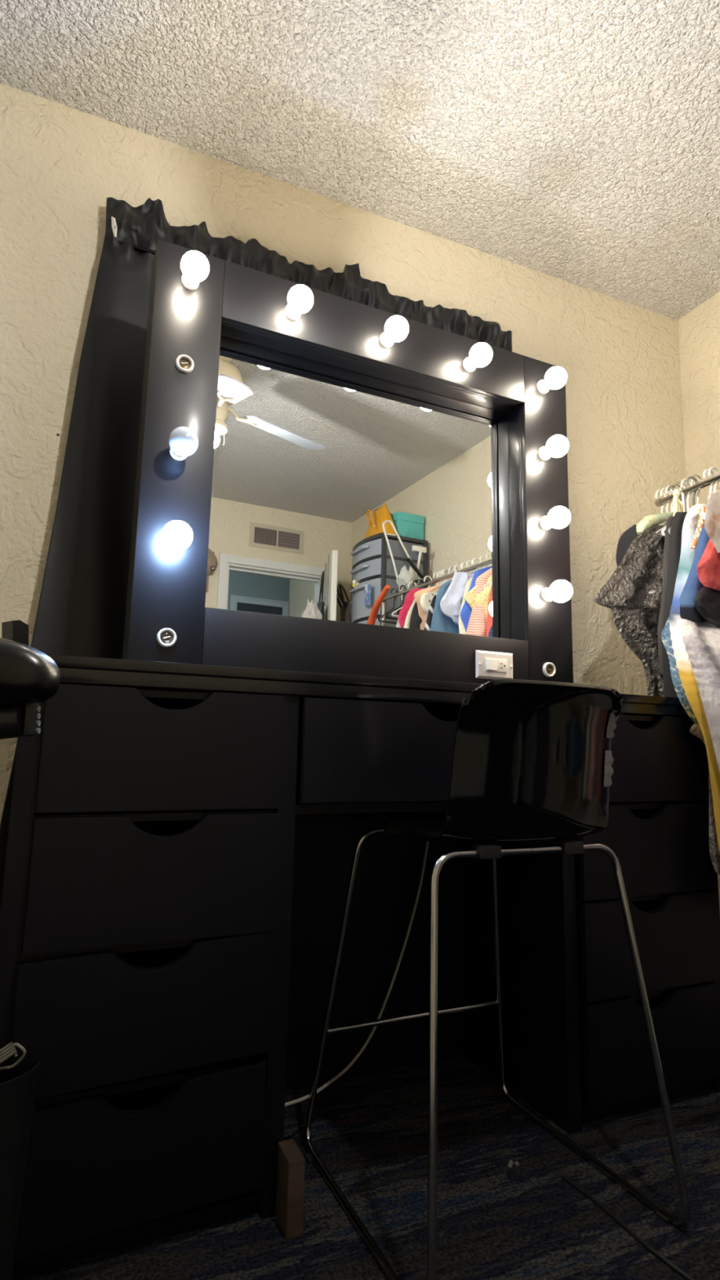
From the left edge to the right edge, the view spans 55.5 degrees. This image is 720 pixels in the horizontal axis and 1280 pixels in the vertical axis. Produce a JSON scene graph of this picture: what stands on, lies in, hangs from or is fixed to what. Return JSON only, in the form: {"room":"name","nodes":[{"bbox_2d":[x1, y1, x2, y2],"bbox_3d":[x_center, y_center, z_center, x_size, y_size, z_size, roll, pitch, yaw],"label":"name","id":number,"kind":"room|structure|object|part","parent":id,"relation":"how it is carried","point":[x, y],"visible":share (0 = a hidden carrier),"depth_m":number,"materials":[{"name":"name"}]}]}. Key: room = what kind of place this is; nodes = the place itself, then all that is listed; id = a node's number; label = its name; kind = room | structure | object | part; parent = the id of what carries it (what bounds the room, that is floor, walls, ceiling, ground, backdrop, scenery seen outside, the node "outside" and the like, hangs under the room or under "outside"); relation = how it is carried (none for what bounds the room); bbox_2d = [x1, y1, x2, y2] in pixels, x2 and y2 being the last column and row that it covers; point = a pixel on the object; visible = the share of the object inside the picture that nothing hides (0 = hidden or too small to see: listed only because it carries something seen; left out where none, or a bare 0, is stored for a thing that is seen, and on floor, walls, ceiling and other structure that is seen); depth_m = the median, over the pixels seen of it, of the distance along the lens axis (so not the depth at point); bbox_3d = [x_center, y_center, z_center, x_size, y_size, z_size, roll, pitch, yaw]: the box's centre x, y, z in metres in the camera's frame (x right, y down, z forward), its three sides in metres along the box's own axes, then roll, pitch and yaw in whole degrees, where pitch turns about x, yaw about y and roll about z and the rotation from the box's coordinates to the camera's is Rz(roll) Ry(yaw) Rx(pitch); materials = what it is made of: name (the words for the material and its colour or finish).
{"room":"dressing room","nodes":[
{"label":"dressing room","id":0,"kind":"room"},
{"bbox_2d":[0,82,686,822],"bbox_3d":[-0.388,-0.164,1.862,3.656,2.440,0.120,5,-10,-23],"label":"wall","id":1,"kind":"structure","parent":0,"point":[60,164],"depth_m":2.00,"materials":[{"name":"beige paint"}]},
{"bbox_2d":[0,197,511,914],"bbox_3d":[-0.146,-0.158,1.846,1.359,1.994,0.050,5,-10,-22],"label":"curtain","id":2,"kind":"object","parent":1,"relation":"hanging from","point":[81,611],"visible":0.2,"depth_m":1.70,"materials":[{"name":"black fabric"}]},
{"bbox_2d":[111,216,117,238],"bbox_3d":[-0.625,-1.051,1.738,0.017,0.055,0.015,5,-10,-23],"label":"clip","id":3,"kind":"object","parent":2,"relation":"attached to","point":[114,227],"visible":1,"depth_m":1.74,"materials":[{"name":"white plastic"}]},
{"bbox_3d":[-0.622,-1.047,1.735,0.009,0.047,0.014,-7,-12,44],"label":"lever","id":4,"kind":"part","parent":3,"relation":"part of","materials":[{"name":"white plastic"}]},
{"bbox_3d":[-0.083,-0.981,1.998,1.216,0.011,0.012,5,-10,-23],"label":"rod","id":5,"kind":"part","parent":2,"relation":"part of","materials":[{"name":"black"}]},
{"bbox_2d":[0,0,719,319],"bbox_3d":[0.567,-1.734,-0.094,3.656,0.100,4.849,5,-10,-23],"label":"ceiling","id":6,"kind":"structure","parent":0,"point":[577,142],"depth_m":1.78,"materials":[{"name":"white paint"}]},
{"bbox_2d":[13,1054,719,1279],"bbox_3d":[0.512,0.775,-0.485,3.656,0.100,4.849,5,-10,-23],"label":"floor","id":7,"kind":"structure","parent":0,"point":[495,1221],"depth_m":1.21,"materials":[{"name":"carpet"}]},
{"bbox_2d":[0,1041,40,1279],"bbox_3d":[-0.558,0.758,0.985,0.162,0.342,0.162,5,-10,-23],"label":"waste bin","id":8,"kind":"object","parent":7,"relation":"on","point":[17,1100],"depth_m":0.97,"materials":[{"name":"black plastic"}]},
{"bbox_3d":[-0.528,0.615,0.996,0.078,0.056,0.019,0,-9,7],"label":"wire coil","id":9,"kind":"part","parent":8,"relation":"part of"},
{"bbox_2d":[0,620,60,739],"bbox_3d":[-0.581,0.379,0.394,0.688,0.907,0.486,5,-10,-23],"label":"office chair","id":10,"kind":"object","parent":7,"relation":"on","point":[28,677],"visible":1,"depth_m":0.58,"materials":[{"name":"black leather"}]},
{"bbox_2d":[275,1138,305,1239],"bbox_3d":[-0.116,0.907,1.133,0.029,0.112,0.065,5,-10,-23],"label":"wood block","id":11,"kind":"object","parent":7,"relation":"on","point":[291,1165],"visible":1,"depth_m":1.11,"materials":[{"name":"brown wood"}]},
{"bbox_2d":[0,653,719,1278],"bbox_3d":[0.082,0.567,1.536,1.635,0.916,0.445,5,-10,-25],"label":"vanity desk","id":12,"kind":"object","parent":7,"relation":"on","point":[182,840],"visible":0.73,"depth_m":1.22,"materials":[{"name":"black paint"}]},
{"bbox_3d":[-0.341,0.801,1.066,0.398,0.190,0.016,3,-9,-25],"label":"drawer","id":13,"kind":"part","parent":12,"relation":"part of","materials":[{"name":"black paint"}]},
{"bbox_3d":[-0.335,0.594,1.099,0.398,0.193,0.016,4,-9,-25],"label":"drawer","id":14,"kind":"part","parent":12,"relation":"part of","materials":[{"name":"black paint"}]},
{"bbox_3d":[-0.406,0.417,1.298,0.398,0.201,0.386,5,-10,-25],"label":"drawer","id":15,"kind":"part","parent":12,"relation":"part of","materials":[{"name":"black paint"}]},
{"bbox_3d":[-0.402,0.210,1.330,0.398,0.202,0.386,5,-10,-25],"label":"drawer","id":16,"kind":"part","parent":12,"relation":"part of","materials":[{"name":"black paint"}]},
{"bbox_2d":[122,239,573,684],"bbox_3d":[0.062,-0.359,1.667,1.140,0.952,0.183,5,-10,-25],"label":"vanity mirror","id":17,"kind":"object","parent":12,"relation":"on","point":[326,482],"visible":0.97,"depth_m":1.67,"materials":[{"name":"black paint"}]},
{"bbox_2d":[156,627,176,647],"bbox_3d":[-0.392,-0.005,1.389,0.039,0.039,0.008,5,-10,-25],"label":"bulb socket","id":18,"kind":"object","parent":17,"relation":"attached to","point":[166,637],"depth_m":1.39,"materials":[{"name":"white metal"}]},
{"bbox_2d":[163,541,177,551],"bbox_3d":[-0.388,-0.204,1.419,0.039,0.039,0.008,5,-10,-25],"label":"bulb socket","id":19,"kind":"object","parent":17,"relation":"attached to","point":[166,548],"depth_m":1.41,"materials":[{"name":"white"}]},
{"bbox_3d":[-0.365,-0.210,1.372,0.060,0.060,0.054,5,-10,-25],"label":"light bulb","id":20,"kind":"part","parent":17,"relation":"part of","materials":[{"name":"white glass"}]},
{"bbox_2d":[169,447,186,460],"bbox_3d":[-0.384,-0.401,1.450,0.039,0.039,0.008,5,-10,-25],"label":"bulb socket","id":21,"kind":"object","parent":17,"relation":"attached to","point":[173,456],"depth_m":1.45,"materials":[{"name":"white"}]},
{"bbox_3d":[-0.361,-0.408,1.402,0.060,0.060,0.054,5,-10,-25],"label":"light bulb","id":22,"kind":"part","parent":17,"relation":"part of","materials":[{"name":"white glass"}]},
{"bbox_2d":[175,354,194,373],"bbox_3d":[-0.379,-0.599,1.481,0.039,0.039,0.008,5,-10,-25],"label":"bulb socket","id":23,"kind":"object","parent":17,"relation":"attached to","point":[184,363],"depth_m":1.48,"materials":[{"name":"white metal"}]},
{"bbox_2d":[181,274,199,289],"bbox_3d":[-0.375,-0.794,1.512,0.039,0.039,0.008,5,-10,-25],"label":"bulb socket","id":24,"kind":"object","parent":17,"relation":"attached to","point":[186,284],"depth_m":1.51,"materials":[{"name":"white"}]},
{"bbox_3d":[-0.368,-0.796,1.497,0.032,0.032,0.023,5,-10,-25],"label":"bulb","id":25,"kind":"part","parent":17,"relation":"part of","materials":[{"name":"white glass"}]},
{"bbox_3d":[-0.352,-0.801,1.464,0.060,0.060,0.054,5,-10,-25],"label":"light bulb","id":26,"kind":"part","parent":17,"relation":"part of","materials":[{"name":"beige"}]},
{"bbox_2d":[284,304,301,319],"bbox_3d":[-0.158,-0.774,1.611,0.039,0.039,0.008,5,-10,-25],"label":"bulb socket","id":27,"kind":"object","parent":17,"relation":"attached to","point":[289,314],"depth_m":1.60,"materials":[{"name":"white"}]},
{"bbox_3d":[-0.151,-0.776,1.597,0.032,0.032,0.023,5,-10,-25],"label":"bulb","id":28,"kind":"part","parent":17,"relation":"part of","materials":[{"name":"white glass"}]},
{"bbox_3d":[-0.135,-0.781,1.563,0.060,0.060,0.054,5,-10,-25],"label":"light bulb","id":29,"kind":"part","parent":17,"relation":"part of","materials":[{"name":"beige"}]},
{"bbox_2d":[204,336,510,639],"bbox_3d":[0.030,-0.352,1.734,0.848,0.670,0.005,5,-10,-25],"label":"mirror glass","id":30,"kind":"object","parent":17,"relation":"attached to","point":[340,492],"depth_m":1.71,"materials":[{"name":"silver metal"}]},
{"bbox_2d":[379,332,394,347],"bbox_3d":[0.068,-0.753,1.714,0.039,0.039,0.008,5,-10,-25],"label":"bulb socket","id":31,"kind":"object","parent":17,"relation":"attached to","point":[384,342],"depth_m":1.71,"materials":[{"name":"white"}]},
{"bbox_3d":[0.075,-0.755,1.700,0.032,0.032,0.023,5,-10,-25],"label":"bulb","id":32,"kind":"part","parent":17,"relation":"part of","materials":[{"name":"white glass"}]},
{"bbox_3d":[0.091,-0.760,1.667,0.060,0.060,0.054,5,-10,-25],"label":"light bulb","id":33,"kind":"part","parent":17,"relation":"part of","materials":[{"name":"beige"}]},
{"bbox_2d":[462,357,475,372],"bbox_3d":[0.292,-0.732,1.817,0.039,0.039,0.008,5,-10,-25],"label":"bulb socket","id":34,"kind":"object","parent":17,"relation":"attached to","point":[467,366],"depth_m":1.81,"materials":[{"name":"white"}]},
{"bbox_3d":[0.299,-0.734,1.803,0.032,0.032,0.023,5,-10,-25],"label":"bulb","id":35,"kind":"part","parent":17,"relation":"part of","materials":[{"name":"white glass"}]},
{"bbox_3d":[0.314,-0.739,1.769,0.060,0.060,0.054,5,-10,-25],"label":"light bulb","id":36,"kind":"part","parent":17,"relation":"part of","materials":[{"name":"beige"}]},
{"bbox_2d":[475,649,512,679],"bbox_3d":[0.341,0.064,1.725,0.114,0.070,0.006,5,-10,-25],"label":"outlet plate","id":37,"kind":"object","parent":17,"relation":"attached to","point":[490,664],"depth_m":1.72,"materials":[{"name":"white plastic"}]},
{"bbox_2d":[537,379,549,394],"bbox_3d":[0.515,-0.711,1.919,0.039,0.039,0.008,5,-10,-25],"label":"bulb socket","id":38,"kind":"object","parent":17,"relation":"attached to","point":[541,388],"depth_m":1.91,"materials":[{"name":"white"}]},
{"bbox_2d":[537,446,550,460],"bbox_3d":[0.511,-0.516,1.889,0.039,0.039,0.008,5,-10,-25],"label":"bulb socket","id":39,"kind":"object","parent":17,"relation":"attached to","point":[542,455],"depth_m":1.88,"materials":[{"name":"white"}]},
{"bbox_3d":[0.522,-0.713,1.905,0.032,0.032,0.023,5,-10,-25],"label":"bulb","id":40,"kind":"part","parent":17,"relation":"part of","materials":[{"name":"white glass"}]},
{"bbox_2d":[539,515,551,530],"bbox_3d":[0.506,-0.318,1.858,0.039,0.039,0.008,5,-10,-25],"label":"bulb socket","id":41,"kind":"object","parent":17,"relation":"attached to","point":[544,526],"depth_m":1.85,"materials":[{"name":"white"}]},
{"bbox_3d":[0.518,-0.518,1.874,0.032,0.032,0.023,5,-10,-25],"label":"bulb","id":42,"kind":"part","parent":17,"relation":"part of","materials":[{"name":"white glass"}]},
{"bbox_2d":[541,587,552,602],"bbox_3d":[0.502,-0.121,1.827,0.039,0.039,0.008,5,-10,-25],"label":"bulb socket","id":43,"kind":"object","parent":17,"relation":"attached to","point":[545,597],"depth_m":1.82,"materials":[{"name":"white"}]},
{"bbox_3d":[0.513,-0.320,1.844,0.032,0.032,0.023,5,-10,-25],"label":"bulb","id":44,"kind":"part","parent":17,"relation":"part of","materials":[{"name":"white glass"}]},
{"bbox_3d":[0.509,-0.123,1.813,0.032,0.032,0.023,5,-10,-25],"label":"bulb","id":45,"kind":"part","parent":17,"relation":"part of","materials":[{"name":"white glass"}]},
{"bbox_2d":[542,662,555,677],"bbox_3d":[0.498,0.078,1.796,0.039,0.039,0.008,5,-10,-25],"label":"bulb socket","id":46,"kind":"object","parent":17,"relation":"attached to","point":[548,668],"depth_m":1.80,"materials":[{"name":"white"}]},
{"bbox_3d":[0.538,-0.718,1.871,0.060,0.060,0.054,5,-10,-25],"label":"light bulb","id":47,"kind":"part","parent":17,"relation":"part of","materials":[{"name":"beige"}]},
{"bbox_3d":[0.533,-0.523,1.841,0.060,0.060,0.054,5,-10,-25],"label":"light bulb","id":48,"kind":"part","parent":17,"relation":"part of","materials":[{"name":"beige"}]},
{"bbox_3d":[0.529,-0.325,1.810,0.060,0.060,0.054,5,-10,-25],"label":"light bulb","id":49,"kind":"part","parent":17,"relation":"part of","materials":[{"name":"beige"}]},
{"bbox_3d":[0.525,-0.128,1.779,0.060,0.060,0.054,5,-10,-25],"label":"light bulb","id":50,"kind":"part","parent":17,"relation":"part of","materials":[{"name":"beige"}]},
{"bbox_2d":[284,840,429,1106],"bbox_3d":[0.002,0.716,1.538,0.038,0.469,0.497,-6,-11,39],"label":"power cord","id":51,"kind":"object","parent":12,"relation":"hanging from","point":[300,1100],"visible":0.9,"depth_m":1.61,"materials":[{"name":"grey plastic"}]},
{"bbox_3d":[0.071,0.587,1.531,0.622,0.870,0.413,5,-10,-25],"label":"kneehole panel","id":52,"kind":"part","parent":12,"relation":"part of","materials":[{"name":"black paint"}]},
{"bbox_3d":[0.091,0.253,1.556,0.613,0.193,0.386,5,-10,-25],"label":"drawer","id":53,"kind":"part","parent":12,"relation":"part of","materials":[{"name":"black paint"}]},
{"bbox_3d":[0.589,0.510,1.753,0.403,0.201,0.386,5,-10,-25],"label":"drawer","id":54,"kind":"part","parent":12,"relation":"part of","materials":[{"name":"black paint"}]},
{"bbox_3d":[0.584,0.714,1.722,0.403,0.201,0.386,5,-10,-25],"label":"drawer","id":55,"kind":"part","parent":12,"relation":"part of","materials":[{"name":"black paint"}]},
{"bbox_3d":[0.580,0.920,1.689,0.403,0.203,0.386,5,-10,-25],"label":"drawer","id":56,"kind":"part","parent":12,"relation":"part of","materials":[{"name":"black paint"}]},
{"bbox_3d":[0.593,0.303,1.786,0.403,0.202,0.386,5,-10,-25],"label":"drawer","id":57,"kind":"part","parent":12,"relation":"part of","materials":[{"name":"black paint"}]},
{"bbox_2d":[304,679,691,1279],"bbox_3d":[0.223,0.544,1.299,0.511,0.894,0.499,5,-10,-25],"label":"bar stool","id":58,"kind":"object","parent":7,"relation":"on","point":[532,760],"visible":0.98,"depth_m":1.16,"materials":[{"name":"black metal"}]},
{"bbox_3d":[0.024,0.696,1.394,0.254,0.616,0.055,3,-9,-9],"label":"leg","id":59,"kind":"part","parent":58,"relation":"part of","materials":[{"name":"silver metal"}]},
{"bbox_3d":[0.190,0.645,1.047,0.252,0.616,0.096,5,-10,-25],"label":"leg","id":60,"kind":"part","parent":58,"relation":"part of","materials":[{"name":"silver metal"}]},
{"bbox_3d":[0.253,0.717,1.500,0.254,0.616,0.055,9,-12,-41],"label":"leg","id":61,"kind":"part","parent":58,"relation":"part of","materials":[{"name":"silver metal"}]},
{"bbox_3d":[0.414,0.671,1.180,0.266,0.616,0.071,2,-9,-6],"label":"leg","id":62,"kind":"part","parent":58,"relation":"part of","materials":[{"name":"silver metal"}]},
{"bbox_2d":[506,1160,519,1168],"bbox_3d":[0.289,0.995,1.299,0.026,0.007,0.017,5,-10,-23],"label":"lint","id":63,"kind":"object","parent":7,"relation":"on","point":[510,1163],"visible":1,"depth_m":1.29,"materials":[{"name":"grey fabric"}]},
{"bbox_2d":[562,1174,694,1279],"bbox_3d":[0.534,0.940,0.912,0.107,0.006,0.770,4,-9,-16],"label":"cable","id":64,"kind":"object","parent":7,"relation":"on","point":[611,1214],"visible":1,"depth_m":1.12,"materials":[{"name":"black plastic"}]},
{"bbox_2d":[654,474,719,511],"bbox_3d":[1.306,0.198,1.225,0.340,1.601,1.877,5,-10,-23],"label":"clothes rack","id":65,"kind":"object","parent":7,"relation":"on","point":[661,501],"visible":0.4,"depth_m":2.08,"materials":[{"name":"silver metal"}]},
{"bbox_2d":[635,485,676,534],"bbox_3d":[0.918,-0.401,2.106,0.174,0.181,0.038,5,-10,-23],"label":"hanger","id":66,"kind":"object","parent":65,"relation":"hanging from","point":[646,522],"visible":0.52,"depth_m":2.07,"materials":[{"name":"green fabric"}]},
{"bbox_2d":[654,489,666,524],"bbox_3d":[0.961,-0.384,2.174,0.216,0.196,0.009,4,-9,-23],"label":"clothes hanger","id":67,"kind":"object","parent":65,"relation":"hanging from","point":[658,491],"visible":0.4,"depth_m":2.18,"materials":[{"name":"white plastic"}]},
{"bbox_2d":[660,487,671,525],"bbox_3d":[0.970,-0.386,2.156,0.216,0.196,0.010,3,-9,-24],"label":"clothes hanger","id":68,"kind":"object","parent":65,"relation":"hanging from","point":[664,488],"visible":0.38,"depth_m":2.16,"materials":[{"name":"white plastic"}]},
{"bbox_2d":[616,524,638,566],"bbox_3d":[0.957,-0.227,2.149,0.393,0.266,0.069,5,-10,-23],"label":"jacket","id":69,"kind":"object","parent":68,"relation":"hanging from","point":[628,535],"visible":0.06,"depth_m":2.09,"materials":[{"name":"black fabric"}]},
{"bbox_2d":[662,485,675,525],"bbox_3d":[0.977,-0.389,2.137,0.216,0.196,0.009,4,-9,-23],"label":"clothes hanger","id":70,"kind":"object","parent":65,"relation":"hanging from","point":[667,487],"visible":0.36,"depth_m":2.14,"materials":[{"name":"white plastic"}]},
{"bbox_2d":[655,482,685,538],"bbox_3d":[0.990,-0.395,2.105,0.212,0.191,0.004,5,-9,-20],"label":"clothes hanger","id":71,"kind":"object","parent":65,"relation":"hanging from","point":[677,482],"visible":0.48,"depth_m":2.11,"materials":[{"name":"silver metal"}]},
{"bbox_2d":[657,515,673,677],"bbox_3d":[0.995,-0.127,2.037,0.304,0.496,0.066,5,-10,-23],"label":"cardigan","id":72,"kind":"object","parent":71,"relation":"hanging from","point":[670,518],"visible":0.08,"depth_m":1.99,"materials":[{"name":"grey fabric"}]},
{"bbox_2d":[662,484,681,540],"bbox_3d":[0.985,-0.392,2.119,0.212,0.191,0.004,3,-9,-23],"label":"clothes hanger","id":73,"kind":"object","parent":65,"relation":"hanging from","point":[673,484],"visible":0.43,"depth_m":2.13,"materials":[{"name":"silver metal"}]},
{"bbox_2d":[594,524,665,696],"bbox_3d":[0.875,-0.048,2.021,0.462,0.610,0.105,5,-10,-23],"label":"garment","id":74,"kind":"object","parent":73,"relation":"hanging from","point":[633,593],"visible":0.37,"depth_m":1.98,"materials":[{"name":"grey fabric"}]},
{"bbox_2d":[661,478,693,536],"bbox_3d":[1.000,-0.398,2.082,0.216,0.196,0.010,4,-9,-20],"label":"clothes hanger","id":75,"kind":"object","parent":65,"relation":"hanging from","point":[663,531],"visible":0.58,"depth_m":2.08,"materials":[{"name":"white plastic"}]},
{"bbox_2d":[661,616,697,723],"bbox_3d":[0.979,0.091,1.833,0.512,0.331,0.235,5,-10,-23],"label":"skirt","id":76,"kind":"object","parent":65,"relation":"hanging from","point":[665,633],"visible":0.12,"depth_m":1.72,"materials":[{"name":"blue fabric"}]},
{"bbox_2d":[667,476,697,534],"bbox_3d":[1.009,-0.401,2.065,0.215,0.195,0.009,3,-9,-21],"label":"clothes hanger","id":77,"kind":"object","parent":65,"relation":"hanging from","point":[689,477],"visible":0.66,"depth_m":2.07,"materials":[{"name":"grey plastic"}]},
{"bbox_2d":[672,488,684,516],"bbox_3d":[0.948,-0.403,2.039,0.038,0.098,0.023,5,-10,-23],"label":"ribbon","id":78,"kind":"object","parent":77,"relation":"hanging from","point":[678,506],"visible":0.88,"depth_m":2.04,"materials":[{"name":"beige fabric"}]},
{"bbox_2d":[691,475,702,503],"bbox_3d":[1.011,-0.403,2.047,0.212,0.194,0.004,5,-10,-22],"label":"clothes hanger","id":79,"kind":"object","parent":65,"relation":"hanging from","point":[694,475],"visible":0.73,"depth_m":2.05,"materials":[{"name":"white plastic"}]},
{"bbox_2d":[661,511,687,697],"bbox_3d":[1.005,0.007,1.986,0.347,0.776,0.068,5,-10,-25],"label":"dress","id":80,"kind":"object","parent":79,"relation":"hanging from","point":[675,537],"visible":0.13,"depth_m":1.95,"materials":[{"name":"black fabric"}]},
{"bbox_2d":[688,466,719,525],"bbox_3d":[1.036,-0.412,1.993,0.216,0.196,0.009,7,-10,-23],"label":"clothes hanger","id":81,"kind":"object","parent":65,"relation":"hanging from","point":[715,468],"visible":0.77,"depth_m":1.99,"materials":[{"name":"white plastic"}]},
{"bbox_2d":[680,548,719,773],"bbox_3d":[1.001,0.081,1.781,0.532,0.906,0.268,5,-10,-23],"label":"garment","id":82,"kind":"object","parent":81,"relation":"hanging from","point":[701,640],"visible":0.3,"depth_m":1.68,"materials":[{"name":"fabric"}]},
{"bbox_2d":[689,721,719,874],"bbox_3d":[1.014,0.384,1.713,0.494,0.377,0.081,5,-10,-23],"label":"lace top","id":83,"kind":"object","parent":65,"relation":"hanging from","point":[695,730],"visible":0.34,"depth_m":1.62,"materials":[{"name":"fabric"}]},
{"bbox_2d":[697,538,719,591],"bbox_3d":[1.069,-0.203,1.872,0.398,0.187,0.087,5,-10,-23],"label":"shorts","id":84,"kind":"object","parent":65,"relation":"hanging from","point":[708,566],"visible":0.84,"depth_m":1.80,"materials":[{"name":"red fabric"}]},
{"bbox_2d":[693,586,719,627],"bbox_3d":[1.059,-0.078,1.869,0.396,0.119,0.094,5,-10,-23],"label":"leggings","id":85,"kind":"object","parent":84,"relation":"hanging from","point":[707,600],"visible":0.94,"depth_m":1.80,"materials":[{"name":"black fabric"}]},
{"bbox_2d":[702,468,715,493],"bbox_3d":[1.032,-0.410,2.010,0.216,0.196,0.010,3,-9,-20],"label":"clothes hanger","id":86,"kind":"object","parent":65,"relation":"hanging from","point":[707,469],"visible":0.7,"depth_m":2.02,"materials":[{"name":"white plastic"}]},
{"bbox_2d":[669,503,719,853],"bbox_3d":[0.988,0.126,1.806,0.550,1.086,0.271,5,-10,-23],"label":"garment","id":87,"kind":"object","parent":86,"relation":"hanging from","point":[689,682],"visible":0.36,"depth_m":1.70,"materials":[{"name":"fabric"}]},
{"bbox_3d":[1.070,-0.425,1.913,0.215,0.195,0.008,7,-10,-22],"label":"clothes hanger","id":88,"kind":"object","parent":65,"relation":"hanging from","visible":0},
{"bbox_2d":[704,489,719,552],"bbox_3d":[1.083,-0.301,1.863,0.404,0.175,0.083,5,-10,-23],"label":"satin top","id":89,"kind":"object","parent":88,"relation":"hanging from","point":[712,519],"visible":1,"depth_m":1.79,"materials":[{"name":"beige fabric"}]},
{"label":"clothes hanger","id":90,"kind":"object","parent":65,"relation":"hanging from","visible":0},
{"bbox_2d":[679,524,710,622],"bbox_3d":[1.049,-0.184,1.919,0.427,0.310,0.072,5,-10,-23],"label":"tank","id":91,"kind":"object","parent":90,"relation":"hanging from","point":[688,610],"visible":0.34,"depth_m":1.83,"materials":[{"name":"blue fabric"}]},
{"bbox_2d":[689,506,706,549],"bbox_3d":[0.945,-0.312,1.909,0.063,0.128,0.018,5,-10,-23],"label":"strap","id":92,"kind":"object","parent":90,"relation":"hanging from","point":[702,509],"visible":0.91,"depth_m":1.91,"materials":[{"name":"orange fabric"}]},
{"bbox_2d":[677,291,719,911],"bbox_3d":[2.189,-0.346,0.335,0.120,2.440,4.729,5,-10,-23],"label":"wall","id":93,"kind":"structure","parent":0,"point":[699,330],"depth_m":2.52,"materials":[{"name":"beige paint"}]}
]}

